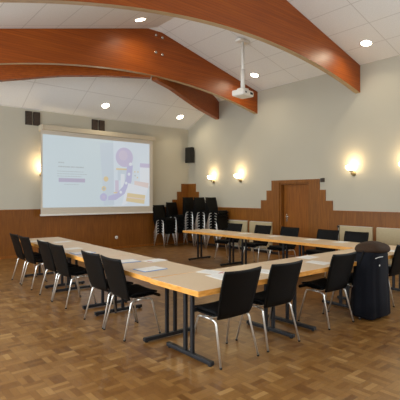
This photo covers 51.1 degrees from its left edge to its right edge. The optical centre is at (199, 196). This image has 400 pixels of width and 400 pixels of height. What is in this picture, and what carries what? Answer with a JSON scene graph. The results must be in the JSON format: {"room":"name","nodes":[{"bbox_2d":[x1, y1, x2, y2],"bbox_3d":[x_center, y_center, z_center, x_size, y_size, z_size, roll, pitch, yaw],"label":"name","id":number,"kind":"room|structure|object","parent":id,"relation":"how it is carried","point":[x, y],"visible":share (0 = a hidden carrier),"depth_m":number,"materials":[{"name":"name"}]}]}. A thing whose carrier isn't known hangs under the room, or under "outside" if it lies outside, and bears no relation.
{"room":"conference room","nodes":[
{"label":"conference room","id":0,"kind":"room"},
{"bbox_2d":[0,105,187,209],"bbox_3d":[-4.839,-0.789,10.969,11.400,4.750,0.200,0,0,-40],"label":"wall","id":1,"kind":"structure","parent":0,"point":[20,143],"depth_m":11.25,"materials":[{"name":"paint"}]},
{"bbox_2d":[25,111,39,125],"bbox_3d":[-4.450,-2.084,11.128,0.380,0.360,0.056,0,0,-40],"label":"air vent","id":2,"kind":"object","parent":1,"relation":"in","point":[28,114],"visible":0.98,"depth_m":11.09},
{"bbox_2d":[0,184,187,256],"bbox_3d":[-4.689,0.536,10.946,11.200,1.960,0.028,0,0,-40],"label":"wainscoting","id":3,"kind":"structure","parent":1,"relation":"attached to","point":[101,230],"depth_m":12.11,"materials":[{"name":"brown wood"}]},
{"bbox_2d":[0,241,187,258],"bbox_3d":[-4.687,1.551,10.943,11.200,0.070,0.035,0,0,-40],"label":"baseboard","id":4,"kind":"structure","parent":1,"relation":"attached to","point":[141,245],"depth_m":13.08,"materials":[{"name":"brown wood"}]},
{"bbox_2d":[38,124,155,215],"bbox_3d":[-2.895,-0.704,12.257,3.605,2.430,0.320,0,0,-40],"label":"projection screen","id":5,"kind":"object","parent":1,"relation":"attached to","point":[84,171],"visible":1,"depth_m":12.01,"materials":[{"name":"fabric"}]},
{"bbox_2d":[92,119,104,130],"bbox_3d":[-3.001,-2.089,12.341,0.400,0.350,0.056,0,0,-40],"label":"air vent","id":6,"kind":"object","parent":1,"relation":"in","point":[94,122],"visible":0.81,"depth_m":12.34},
{"bbox_2d":[0,243,399,399],"bbox_3d":[0.065,1.636,5.423,11.800,0.100,15.000,0,0,-40],"label":"floor","id":7,"kind":"structure","parent":0,"point":[48,350],"depth_m":4.40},
{"bbox_2d":[9,233,45,283],"bbox_3d":[-3.266,1.135,7.931,0.570,0.902,0.542,0,0,-39],"label":"chair","id":8,"kind":"object","parent":7,"relation":"on","point":[14,237],"visible":0.66,"depth_m":7.78,"materials":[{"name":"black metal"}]},
{"bbox_2d":[18,235,56,289],"bbox_3d":[-2.876,1.135,7.447,0.570,0.902,0.542,0,0,-41],"label":"chair","id":9,"kind":"object","parent":7,"relation":"on","point":[25,241],"visible":0.7,"depth_m":7.28,"materials":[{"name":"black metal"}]},
{"bbox_2d":[19,237,87,288],"bbox_3d":[-2.788,1.216,7.935,0.780,0.740,1.680,0,0,-38],"label":"folding table","id":10,"kind":"object","parent":7,"relation":"on","point":[52,240],"visible":0.48,"depth_m":7.91,"materials":[{"name":"brown wood"}]},
{"bbox_2d":[37,239,79,300],"bbox_3d":[-2.263,1.135,6.696,0.570,0.902,0.542,0,0,-40],"label":"chair","id":11,"kind":"object","parent":7,"relation":"on","point":[44,247],"visible":0.62,"depth_m":6.54,"materials":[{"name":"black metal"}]},
{"bbox_2d":[49,242,95,308],"bbox_3d":[-1.906,1.135,6.251,0.570,0.902,0.542,0,0,-41],"label":"chair","id":12,"kind":"object","parent":7,"relation":"on","point":[58,253],"visible":0.88,"depth_m":6.11,"materials":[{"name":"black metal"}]},
{"bbox_2d":[52,244,133,309],"bbox_3d":[-1.759,1.216,6.597,0.780,0.740,1.680,0,0,-38],"label":"folding table","id":13,"kind":"object","parent":7,"relation":"on","point":[107,252],"visible":0.56,"depth_m":6.47,"materials":[{"name":"brown wood"}]},
{"bbox_2d":[64,247,82,249],"bbox_3d":[-2.083,0.844,6.821,0.297,0.002,0.210,0,0,-43],"label":"paper sheet","id":14,"kind":"object","parent":13,"relation":"on","point":[75,247],"visible":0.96,"depth_m":6.83,"materials":[{"name":"white paper"}]},
{"bbox_2d":[71,251,95,254],"bbox_3d":[-1.767,0.843,6.303,0.321,0.006,0.246,0,0,-40],"label":"paper sheet","id":15,"kind":"object","parent":13,"relation":"on","point":[75,253],"visible":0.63,"depth_m":6.31,"materials":[{"name":"white paper"}]},
{"bbox_2d":[81,250,136,328],"bbox_3d":[-1.171,1.135,5.354,0.570,0.902,0.542,0,0,-41],"label":"chair","id":16,"kind":"object","parent":7,"relation":"on","point":[94,268],"visible":0.64,"depth_m":5.19,"materials":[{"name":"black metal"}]},
{"bbox_2d":[100,255,160,341],"bbox_3d":[-0.822,1.135,4.917,0.570,0.902,0.542,0,0,-38],"label":"chair","id":17,"kind":"object","parent":7,"relation":"on","point":[114,271],"visible":1,"depth_m":4.79,"materials":[{"name":"black fabric"}]},
{"bbox_2d":[94,254,204,342],"bbox_3d":[-0.723,1.216,5.266,0.780,0.740,1.680,0,0,-38],"label":"folding table","id":18,"kind":"object","parent":7,"relation":"on","point":[173,268],"visible":0.57,"depth_m":4.80,"materials":[{"name":"laminate"}]},
{"bbox_2d":[121,259,140,262],"bbox_3d":[-0.967,0.843,5.472,0.321,0.006,0.246,0,0,-35],"label":"paper sheet","id":19,"kind":"object","parent":18,"relation":"on","point":[127,260],"visible":0.76,"depth_m":5.45,"materials":[{"name":"white paper"}]},
{"bbox_2d":[133,266,166,271],"bbox_3d":[-0.579,0.842,4.884,0.321,0.008,0.246,0,0,-43],"label":"paper sheet","id":20,"kind":"object","parent":18,"relation":"on","point":[152,268],"visible":1,"depth_m":4.85,"materials":[{"name":"white paper"}]},
{"bbox_2d":[143,258,165,262],"bbox_3d":[-0.599,0.844,5.546,0.210,0.002,0.297,0,0,44],"label":"paper sheet","id":21,"kind":"object","parent":18,"relation":"on","point":[158,259],"visible":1,"depth_m":5.54,"materials":[{"name":"white paper"}]},
{"bbox_2d":[153,219,175,246],"bbox_3d":[-1.147,1.130,13.420,0.570,0.893,0.537,0,0,39],"label":"chair","id":22,"kind":"object","parent":7,"relation":"on","point":[160,231],"visible":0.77,"depth_m":13.31,"materials":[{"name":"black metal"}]},
{"bbox_2d":[153,213,174,241],"bbox_3d":[-1.147,0.962,13.420,0.570,0.893,0.537,0,0,39],"label":"chair","id":23,"kind":"object","parent":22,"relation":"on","point":[159,226],"visible":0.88,"depth_m":13.30,"materials":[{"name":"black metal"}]},
{"bbox_2d":[153,211,175,238],"bbox_3d":[-1.147,0.878,13.420,0.570,0.893,0.537,0,0,39],"label":"chair","id":24,"kind":"object","parent":23,"relation":"on","point":[158,224],"visible":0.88,"depth_m":13.30,"materials":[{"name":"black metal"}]},
{"bbox_2d":[153,208,175,235],"bbox_3d":[-1.147,0.794,13.420,0.570,0.893,0.537,0,0,39],"label":"chair","id":25,"kind":"object","parent":24,"relation":"on","point":[159,221],"visible":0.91,"depth_m":13.34,"materials":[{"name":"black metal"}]},
{"bbox_2d":[153,205,175,233],"bbox_3d":[-1.147,0.710,13.420,0.570,0.893,0.537,0,0,39],"label":"chair","id":26,"kind":"object","parent":25,"relation":"on","point":[159,210],"visible":1,"depth_m":13.47,"materials":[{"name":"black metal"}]},
{"bbox_2d":[153,216,175,243],"bbox_3d":[-1.147,1.046,13.420,0.570,0.893,0.537,0,0,39],"label":"chair","id":27,"kind":"object","parent":22,"relation":"on","point":[159,229],"visible":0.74,"depth_m":13.34,"materials":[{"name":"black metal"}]},
{"bbox_2d":[167,229,187,244],"bbox_3d":[-0.763,1.130,13.741,0.570,0.893,0.537,0,0,39],"label":"chair","id":28,"kind":"object","parent":7,"relation":"on","point":[181,231],"visible":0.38,"depth_m":13.63,"materials":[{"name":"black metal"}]},
{"bbox_2d":[166,216,187,241],"bbox_3d":[-0.763,1.046,13.741,0.570,0.893,0.537,0,0,39],"label":"chair","id":29,"kind":"object","parent":28,"relation":"on","point":[178,229],"visible":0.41,"depth_m":13.62,"materials":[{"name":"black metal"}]},
{"bbox_2d":[166,214,187,238],"bbox_3d":[-0.763,0.962,13.741,0.570,0.893,0.537,0,0,39],"label":"chair","id":30,"kind":"object","parent":29,"relation":"on","point":[178,226],"visible":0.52,"depth_m":13.56,"materials":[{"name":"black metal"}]},
{"bbox_3d":[-0.763,0.878,13.741,0.570,0.893,0.537,0,0,39],"label":"chair","id":31,"kind":"object","parent":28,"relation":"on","visible":0},
{"bbox_2d":[166,209,187,233],"bbox_3d":[-0.763,0.794,13.741,0.570,0.893,0.537,0,0,39],"label":"chair","id":32,"kind":"object","parent":31,"relation":"on","point":[177,220],"visible":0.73,"depth_m":13.52,"materials":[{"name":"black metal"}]},
{"bbox_2d":[166,206,184,229],"bbox_3d":[-0.763,0.710,13.741,0.570,0.893,0.537,0,0,39],"label":"chair","id":33,"kind":"object","parent":32,"relation":"on","point":[178,218],"visible":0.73,"depth_m":13.59,"materials":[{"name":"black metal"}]},
{"bbox_2d":[166,202,184,226],"bbox_3d":[-0.763,0.626,13.741,0.570,0.893,0.537,0,0,39],"label":"chair","id":34,"kind":"object","parent":33,"relation":"on","point":[172,209],"visible":0.95,"depth_m":13.82,"materials":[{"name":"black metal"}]},
{"bbox_2d":[183,229,246,265],"bbox_3d":[0.364,1.216,10.191,0.780,0.740,1.560,0,0,-40],"label":"folding table","id":35,"kind":"object","parent":7,"relation":"on","point":[222,233],"visible":0.79,"depth_m":9.98,"materials":[{"name":"brown wood"}]},
{"bbox_2d":[189,266,261,369],"bbox_3d":[0.251,1.135,4.165,0.542,0.902,0.570,0,0,-40],"label":"chair","id":36,"kind":"object","parent":7,"relation":"on","point":[238,288],"visible":0.96,"depth_m":4.00,"materials":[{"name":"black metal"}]},
{"bbox_2d":[150,263,306,366],"bbox_3d":[0.355,1.216,4.551,1.615,0.740,0.780,0,0,-40],"label":"folding table","id":37,"kind":"object","parent":7,"relation":"on","point":[194,284],"visible":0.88,"depth_m":4.20,"materials":[{"name":"laminate"}]},
{"bbox_2d":[197,269,223,273],"bbox_3d":[0.128,0.844,4.694,0.297,0.002,0.210,0,0,36],"label":"paper sheet","id":38,"kind":"object","parent":37,"relation":"on","point":[206,271],"visible":0.96,"depth_m":4.72,"materials":[{"name":"white paper"}]},
{"bbox_2d":[205,273,223,279],"bbox_3d":[0.224,0.844,4.423,0.227,0.004,0.309,0,0,-34],"label":"paper sheet","id":39,"kind":"object","parent":37,"relation":"on","point":[219,276],"visible":0.74,"depth_m":4.42,"materials":[{"name":"white paper"}]},
{"bbox_2d":[261,269,269,273],"bbox_3d":[0.749,0.844,4.731,0.309,0.004,0.227,0,0,43],"label":"paper sheet","id":40,"kind":"object","parent":37,"relation":"on","point":[266,271],"visible":0.5,"depth_m":4.71,"materials":[{"name":"white paper"}]},
{"bbox_2d":[214,223,242,260],"bbox_3d":[0.727,1.135,10.660,0.570,0.902,0.542,0,0,-41],"label":"chair","id":41,"kind":"object","parent":7,"relation":"on","point":[235,227],"visible":0.69,"depth_m":10.70,"materials":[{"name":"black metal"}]},
{"bbox_2d":[228,220,247,245],"bbox_3d":[1.101,1.153,12.666,0.088,0.866,0.877,0,0,-40],"label":"radiator","id":42,"kind":"object","parent":7,"relation":"on","point":[245,223],"visible":0.23,"depth_m":12.46,"materials":[{"name":"beige metal"}]},
{"bbox_2d":[243,225,270,262],"bbox_3d":[1.337,1.135,9.932,0.570,0.902,0.542,0,0,-40],"label":"chair","id":43,"kind":"object","parent":7,"relation":"on","point":[260,229],"visible":0.73,"depth_m":9.97,"materials":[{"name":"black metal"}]},
{"bbox_2d":[249,221,271,252],"bbox_3d":[1.732,1.151,11.944,0.048,0.871,0.840,0,0,-40],"label":"radiator","id":44,"kind":"object","parent":7,"relation":"on","point":[252,224],"visible":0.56,"depth_m":12.01,"materials":[{"name":"beige metal"}]},
{"bbox_2d":[225,233,301,264],"bbox_3d":[1.368,1.216,8.991,0.780,0.740,1.560,0,0,-40],"label":"folding table","id":45,"kind":"object","parent":7,"relation":"on","point":[254,236],"visible":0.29,"depth_m":8.91,"materials":[{"name":"brown wood"}]},
{"bbox_2d":[235,260,302,352],"bbox_3d":[0.760,1.135,4.592,0.542,0.902,0.570,0,0,-39],"label":"chair","id":46,"kind":"object","parent":7,"relation":"on","point":[282,281],"visible":0.85,"depth_m":4.42,"materials":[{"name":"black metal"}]},
{"bbox_2d":[267,226,298,260],"bbox_3d":[1.850,1.135,9.318,0.570,0.902,0.542,0,0,-40],"label":"chair","id":47,"kind":"object","parent":7,"relation":"on","point":[285,231],"visible":0.68,"depth_m":9.37,"materials":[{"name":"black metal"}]},
{"bbox_2d":[258,252,356,330],"bbox_3d":[1.596,1.216,5.590,1.615,0.740,0.780,0,0,-40],"label":"folding table","id":48,"kind":"object","parent":7,"relation":"on","point":[311,268],"visible":0.42,"depth_m":5.30,"materials":[{"name":"brown wood"}]},
{"bbox_2d":[296,255,316,258],"bbox_3d":[1.508,0.844,5.849,0.210,0.002,0.297,0,0,44],"label":"paper sheet","id":49,"kind":"object","parent":48,"relation":"on","point":[306,256],"visible":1,"depth_m":5.81,"materials":[{"name":"white paper"}]},
{"bbox_2d":[306,260,329,264],"bbox_3d":[1.522,0.844,5.365,0.228,0.004,0.309,0,0,-43],"label":"paper sheet","id":50,"kind":"object","parent":48,"relation":"on","point":[311,261],"visible":0.96,"depth_m":5.36,"materials":[{"name":"white paper"}]},
{"bbox_2d":[281,238,358,288],"bbox_3d":[2.372,1.216,7.792,0.780,0.740,1.560,0,0,-40],"label":"folding table","id":51,"kind":"object","parent":7,"relation":"on","point":[322,243],"visible":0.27,"depth_m":7.74,"materials":[{"name":"laminate"}]},
{"bbox_2d":[304,229,338,277],"bbox_3d":[2.480,1.135,8.567,0.570,0.902,0.542,0,0,-40],"label":"chair","id":52,"kind":"object","parent":7,"relation":"on","point":[321,233],"visible":0.64,"depth_m":8.64,"materials":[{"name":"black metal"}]},
{"bbox_2d":[298,251,356,329],"bbox_3d":[1.615,1.135,5.307,0.542,0.902,0.570,0,0,-38],"label":"chair","id":53,"kind":"object","parent":7,"relation":"on","point":[341,265],"visible":1,"depth_m":5.16,"materials":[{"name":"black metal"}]},
{"bbox_2d":[328,251,364,319],"bbox_3d":[2.126,1.135,5.735,0.542,0.902,0.570,0,0,-40],"label":"chair","id":54,"kind":"object","parent":7,"relation":"on","point":[363,252],"visible":0.19,"depth_m":5.66,"materials":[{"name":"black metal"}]},
{"bbox_2d":[337,225,372,249],"bbox_3d":[3.582,1.135,9.703,0.088,0.901,0.867,0,0,-40],"label":"radiator","id":55,"kind":"object","parent":7,"relation":"on","point":[342,229],"visible":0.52,"depth_m":9.70,"materials":[{"name":"beige metal"}]},
{"bbox_2d":[344,231,368,242],"bbox_3d":[2.896,1.135,8.069,0.570,0.902,0.542,0,0,-41],"label":"chair","id":56,"kind":"object","parent":7,"relation":"on","point":[349,236],"visible":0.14,"depth_m":8.23,"materials":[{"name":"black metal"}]},
{"bbox_2d":[332,245,399,299],"bbox_3d":[2.837,1.216,6.630,1.615,0.740,0.780,0,0,-40],"label":"folding table","id":57,"kind":"object","parent":7,"relation":"on","point":[390,254],"visible":0.19,"depth_m":6.59,"materials":[{"name":"brown wood"}]},
{"bbox_2d":[350,241,390,319],"bbox_3d":[2.266,1.078,5.566,0.586,0.980,0.433,0,0,-40],"label":"trash can","id":58,"kind":"object","parent":7,"relation":"on","point":[370,293],"visible":0.94,"depth_m":5.38,"materials":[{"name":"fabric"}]},
{"bbox_2d":[376,227,399,263],"bbox_3d":[4.213,1.133,8.981,0.048,0.906,0.870,0,0,-40],"label":"radiator","id":59,"kind":"object","parent":7,"relation":"on","point":[390,236],"visible":0.43,"depth_m":9.07,"materials":[{"name":"beige metal"}]},
{"bbox_2d":[388,245,399,306],"bbox_3d":[2.846,1.135,6.338,0.542,0.902,0.570,0,0,-40],"label":"chair","id":60,"kind":"object","parent":7,"relation":"on","point":[394,269],"visible":0.37,"depth_m":6.08,"materials":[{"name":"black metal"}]},
{"bbox_3d":[0.156,1.130,13.284,0.570,0.893,0.537,0,0,41],"label":"chair","id":61,"kind":"object","parent":7,"relation":"on","visible":0},
{"bbox_3d":[0.156,1.046,13.284,0.570,0.893,0.537,0,0,41],"label":"chair","id":62,"kind":"object","parent":61,"relation":"on","visible":0},
{"bbox_2d":[194,215,215,241],"bbox_3d":[0.155,0.962,13.284,0.570,0.893,0.537,0,0,41],"label":"chair","id":63,"kind":"object","parent":62,"relation":"on","point":[201,226],"visible":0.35,"depth_m":13.17,"materials":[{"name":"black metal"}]},
{"bbox_3d":[0.156,0.878,13.284,0.570,0.893,0.537,0,0,41],"label":"chair","id":64,"kind":"object","parent":63,"relation":"on","visible":0},
{"bbox_2d":[194,210,205,236],"bbox_3d":[0.155,0.794,13.284,0.570,0.893,0.537,0,0,41],"label":"chair","id":65,"kind":"object","parent":64,"relation":"on","point":[200,221],"visible":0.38,"depth_m":13.16,"materials":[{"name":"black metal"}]},
{"bbox_2d":[194,207,205,229],"bbox_3d":[0.155,0.710,13.284,0.570,0.893,0.537,0,0,41],"label":"chair","id":66,"kind":"object","parent":65,"relation":"on","point":[199,219],"visible":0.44,"depth_m":13.18,"materials":[{"name":"silver metal"}]},
{"bbox_2d":[194,204,204,228],"bbox_3d":[0.155,0.626,13.284,0.570,0.893,0.537,0,0,41],"label":"chair","id":67,"kind":"object","parent":66,"relation":"on","point":[200,216],"visible":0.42,"depth_m":13.22,"materials":[{"name":"silver metal"}]},
{"bbox_2d":[194,202,205,228],"bbox_3d":[0.155,0.542,13.284,0.570,0.893,0.537,0,0,41],"label":"chair","id":68,"kind":"object","parent":67,"relation":"on","point":[200,213],"visible":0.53,"depth_m":13.20,"materials":[{"name":"silver metal"}]},
{"bbox_2d":[194,197,205,225],"bbox_3d":[0.155,0.458,13.284,0.570,0.893,0.537,0,0,41],"label":"chair","id":69,"kind":"object","parent":68,"relation":"on","point":[199,201],"visible":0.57,"depth_m":13.37,"materials":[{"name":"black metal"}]},
{"bbox_3d":[-0.217,1.130,13.729,0.570,0.893,0.537,0,0,41],"label":"chair","id":70,"kind":"object","parent":7,"relation":"on","visible":0},
{"bbox_2d":[182,207,193,235],"bbox_3d":[-0.217,0.794,13.729,0.570,0.893,0.537,0,0,41],"label":"chair","id":71,"kind":"object","parent":70,"relation":"on","point":[189,220],"visible":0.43,"depth_m":13.62,"materials":[{"name":"silver metal"}]},
{"bbox_2d":[182,210,194,237],"bbox_3d":[-0.217,0.878,13.729,0.570,0.893,0.537,0,0,41],"label":"chair","id":72,"kind":"object","parent":70,"relation":"on","point":[188,223],"visible":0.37,"depth_m":13.66,"materials":[{"name":"silver metal"}]},
{"bbox_2d":[183,227,203,242],"bbox_3d":[-0.217,1.046,13.729,0.570,0.893,0.537,0,0,41],"label":"chair","id":73,"kind":"object","parent":70,"relation":"on","point":[188,228],"visible":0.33,"depth_m":13.65,"materials":[{"name":"silver metal"}]},
{"bbox_3d":[0.519,1.130,12.819,0.570,0.893,0.537,0,0,41],"label":"chair","id":74,"kind":"object","parent":7,"relation":"on","visible":0},
{"bbox_3d":[0.519,0.962,12.819,0.570,0.893,0.537,0,0,41],"label":"chair","id":75,"kind":"object","parent":74,"relation":"on","visible":0},
{"bbox_3d":[0.519,0.878,12.819,0.570,0.893,0.537,0,0,41],"label":"chair","id":76,"kind":"object","parent":75,"relation":"on","visible":0},
{"bbox_2d":[205,208,228,237],"bbox_3d":[0.519,0.794,12.819,0.570,0.893,0.537,0,0,41],"label":"chair","id":77,"kind":"object","parent":76,"relation":"on","point":[212,222],"visible":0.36,"depth_m":12.75,"materials":[{"name":"silver metal"}]},
{"bbox_2d":[205,205,228,227],"bbox_3d":[0.519,0.710,12.819,0.570,0.893,0.537,0,0,41],"label":"chair","id":78,"kind":"object","parent":77,"relation":"on","point":[212,219],"visible":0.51,"depth_m":12.72,"materials":[{"name":"silver metal"}]},
{"bbox_2d":[205,203,228,229],"bbox_3d":[0.519,0.626,12.819,0.570,0.893,0.537,0,0,41],"label":"chair","id":79,"kind":"object","parent":78,"relation":"on","point":[211,217],"visible":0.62,"depth_m":12.72,"materials":[{"name":"silver metal"}]},
{"bbox_2d":[205,200,228,228],"bbox_3d":[0.519,0.542,12.819,0.570,0.893,0.537,0,0,41],"label":"chair","id":80,"kind":"object","parent":79,"relation":"on","point":[211,214],"visible":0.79,"depth_m":12.73,"materials":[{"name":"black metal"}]},
{"bbox_2d":[205,197,228,225],"bbox_3d":[0.519,0.458,12.819,0.570,0.893,0.537,0,0,41],"label":"chair","id":81,"kind":"object","parent":80,"relation":"on","point":[211,202],"visible":0.94,"depth_m":12.90,"materials":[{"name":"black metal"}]},
{"bbox_2d":[0,0,399,129],"bbox_3d":[-0.012,-3.199,5.359,11.200,1.750,14.600,0,0,-40],"label":"ceiling","id":82,"kind":"structure","parent":0,"point":[346,23],"depth_m":9.96,"materials":[{"name":"tile"}]},
{"bbox_2d":[0,64,150,81],"bbox_3d":[-3.635,-3.018,9.228,5.101,1.608,0.140,0,0,-15],"label":"rafter","id":83,"kind":"object","parent":82,"relation":"attached to","point":[14,72],"visible":0.42,"depth_m":9.27,"materials":[{"name":"brown wood"}]},
{"bbox_2d":[101,103,109,108],"bbox_3d":[-2.689,-2.595,11.906,0.270,0.126,0.246,0,0,-40],"label":"recessed light","id":84,"kind":"object","parent":82,"relation":"in","point":[104,105],"visible":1,"depth_m":11.90,"materials":[{"name":"white plastic"}]},
{"bbox_2d":[0,28,257,113],"bbox_3d":[-1.512,-3.008,9.488,8.200,1.870,0.142,0,0,-40],"label":"roof beam","id":85,"kind":"structure","parent":82,"relation":"attached to","point":[144,51],"depth_m":9.29,"materials":[{"name":"brown wood"}]},
{"bbox_2d":[134,17,146,21],"bbox_3d":[-1.264,-3.746,8.850,0.263,0.078,0.270,0,0,-40],"label":"recessed light","id":86,"kind":"object","parent":82,"relation":"in","point":[141,18],"visible":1,"depth_m":8.84,"materials":[{"name":"white plastic"}]},
{"bbox_2d":[0,0,359,93],"bbox_3d":[0.515,-3.008,7.066,8.200,1.870,0.120,0,0,-40],"label":"roof beam","id":87,"kind":"structure","parent":82,"relation":"attached to","point":[278,24],"depth_m":7.53,"materials":[{"name":"brown wood"}]},
{"bbox_2d":[152,77,218,119],"bbox_3d":[-0.263,-3.148,11.664,0.140,1.348,3.835,0,0,26],"label":"rafter","id":88,"kind":"object","parent":82,"relation":"attached to","point":[205,102],"visible":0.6,"depth_m":11.84,"materials":[{"name":"brown wood"}]},
{"bbox_2d":[232,37,253,98],"bbox_3d":[0.974,-2.951,9.558,0.365,1.344,0.424,0,0,40],"label":"projector","id":89,"kind":"object","parent":82,"relation":"hanging from","point":[242,93],"visible":1,"depth_m":9.50,"materials":[{"name":"white plastic"}]},
{"bbox_2d":[249,73,259,77],"bbox_3d":[1.449,-3.232,11.121,0.263,0.078,0.270,0,0,-40],"label":"recessed light","id":90,"kind":"object","parent":82,"relation":"in","point":[254,75],"visible":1,"depth_m":11.12,"materials":[{"name":"white plastic"}]},
{"bbox_2d":[359,39,372,46],"bbox_3d":[3.484,-3.219,8.768,0.263,0.078,0.270,0,0,-40],"label":"recessed light","id":91,"kind":"object","parent":82,"relation":"in","point":[365,43],"visible":1,"depth_m":8.76,"materials":[{"name":"white plastic"}]},
{"bbox_2d":[188,55,399,265],"bbox_3d":[4.333,-0.789,9.127,0.300,4.750,14.800,0,0,-40],"label":"wall","id":92,"kind":"structure","parent":0,"point":[317,127],"depth_m":10.60,"materials":[{"name":"paint"}]},
{"bbox_2d":[185,147,193,162],"bbox_3d":[-0.321,-1.414,14.256,0.252,0.520,0.300,0,0,-40],"label":"loudspeaker","id":93,"kind":"object","parent":92,"relation":"attached to","point":[189,151],"visible":1,"depth_m":14.14,"materials":[{"name":"black plastic"}]},
{"bbox_2d":[185,148,189,161],"bbox_3d":[-0.413,-1.414,14.179,0.012,0.480,0.270,0,0,-40],"label":"grille","id":94,"kind":"object","parent":93,"relation":"attached to","point":[187,150],"depth_m":14.18,"materials":[{"name":"black fabric"}]},
{"bbox_2d":[0,207,399,212],"bbox_3d":[-0.012,0.341,5.359,11.200,0.020,14.600,0,0,-40],"label":"trim","id":95,"kind":"structure","parent":92,"relation":"attached to","point":[218,207],"depth_m":10.60,"materials":[{"name":"brown wood"}]},
{"bbox_2d":[207,175,214,182],"bbox_3d":[0.358,-0.556,13.455,0.250,0.255,0.250,0,0,-40],"label":"wall sconce","id":96,"kind":"object","parent":92,"relation":"attached to","point":[210,177],"visible":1,"depth_m":13.39,"materials":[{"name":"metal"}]},
{"bbox_2d":[234,174,241,181],"bbox_3d":[1.141,-0.556,12.519,0.250,0.255,0.250,0,0,-40],"label":"wall sconce","id":97,"kind":"object","parent":92,"relation":"attached to","point":[237,176],"visible":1,"depth_m":12.45,"materials":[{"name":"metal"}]},
{"bbox_2d":[188,241,390,266],"bbox_3d":[4.280,1.551,8.929,0.035,0.070,14.565,0,0,-40],"label":"baseboard","id":98,"kind":"structure","parent":92,"relation":"attached to","point":[210,244],"depth_m":12.46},
{"bbox_2d":[188,179,399,251],"bbox_3d":[4.280,0.533,8.934,0.028,1.965,14.572,0,0,-40],"label":"trim","id":99,"kind":"structure","parent":92,"relation":"attached to","point":[322,216],"depth_m":10.57,"materials":[{"name":"brown wood"}]},
{"bbox_2d":[280,182,309,255],"bbox_3d":[2.577,0.604,11.146,0.200,1.965,0.990,0,0,-40],"label":"door","id":100,"kind":"structure","parent":92,"relation":"in","point":[294,197],"depth_m":11.19,"materials":[{"name":"brown wood"}]},
{"bbox_2d":[345,165,356,175],"bbox_3d":[3.503,-0.607,9.697,0.250,0.255,0.250,0,0,-40],"label":"wall sconce","id":101,"kind":"object","parent":92,"relation":"attached to","point":[350,168],"visible":1,"depth_m":9.63,"materials":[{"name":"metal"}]},
{"bbox_3d":[-0.217,0.710,13.729,0.570,0.893,0.537,0,0,41],"label":"chair","id":102,"kind":"object","parent":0,"visible":0},
{"bbox_2d":[182,202,193,229],"bbox_3d":[-0.217,0.626,13.729,0.570,0.893,0.537,0,0,41],"label":"chair","id":103,"kind":"object","parent":102,"relation":"on","point":[188,215],"visible":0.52,"depth_m":13.65,"materials":[{"name":"silver metal"}]},
{"bbox_2d":[183,203,193,227],"bbox_3d":[-0.217,0.542,13.729,0.570,0.893,0.537,0,0,41],"label":"chair","id":104,"kind":"object","parent":103,"relation":"on","point":[187,213],"visible":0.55,"depth_m":13.59,"materials":[{"name":"silver metal"}]},
{"bbox_2d":[182,197,193,224],"bbox_3d":[-0.217,0.458,13.729,0.570,0.893,0.537,0,0,41],"label":"chair","id":105,"kind":"object","parent":104,"relation":"on","point":[188,202],"visible":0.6,"depth_m":13.83,"materials":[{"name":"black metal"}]},
{"bbox_3d":[0.830,1.046,12.414,0.570,0.893,0.537,0,0,39],"label":"chair","id":106,"kind":"object","parent":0,"visible":0},
{"bbox_2d":[216,214,239,243],"bbox_3d":[0.830,0.962,12.414,0.570,0.893,0.537,0,0,39],"label":"chair","id":107,"kind":"object","parent":106,"relation":"on","point":[223,223],"visible":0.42,"depth_m":12.49,"materials":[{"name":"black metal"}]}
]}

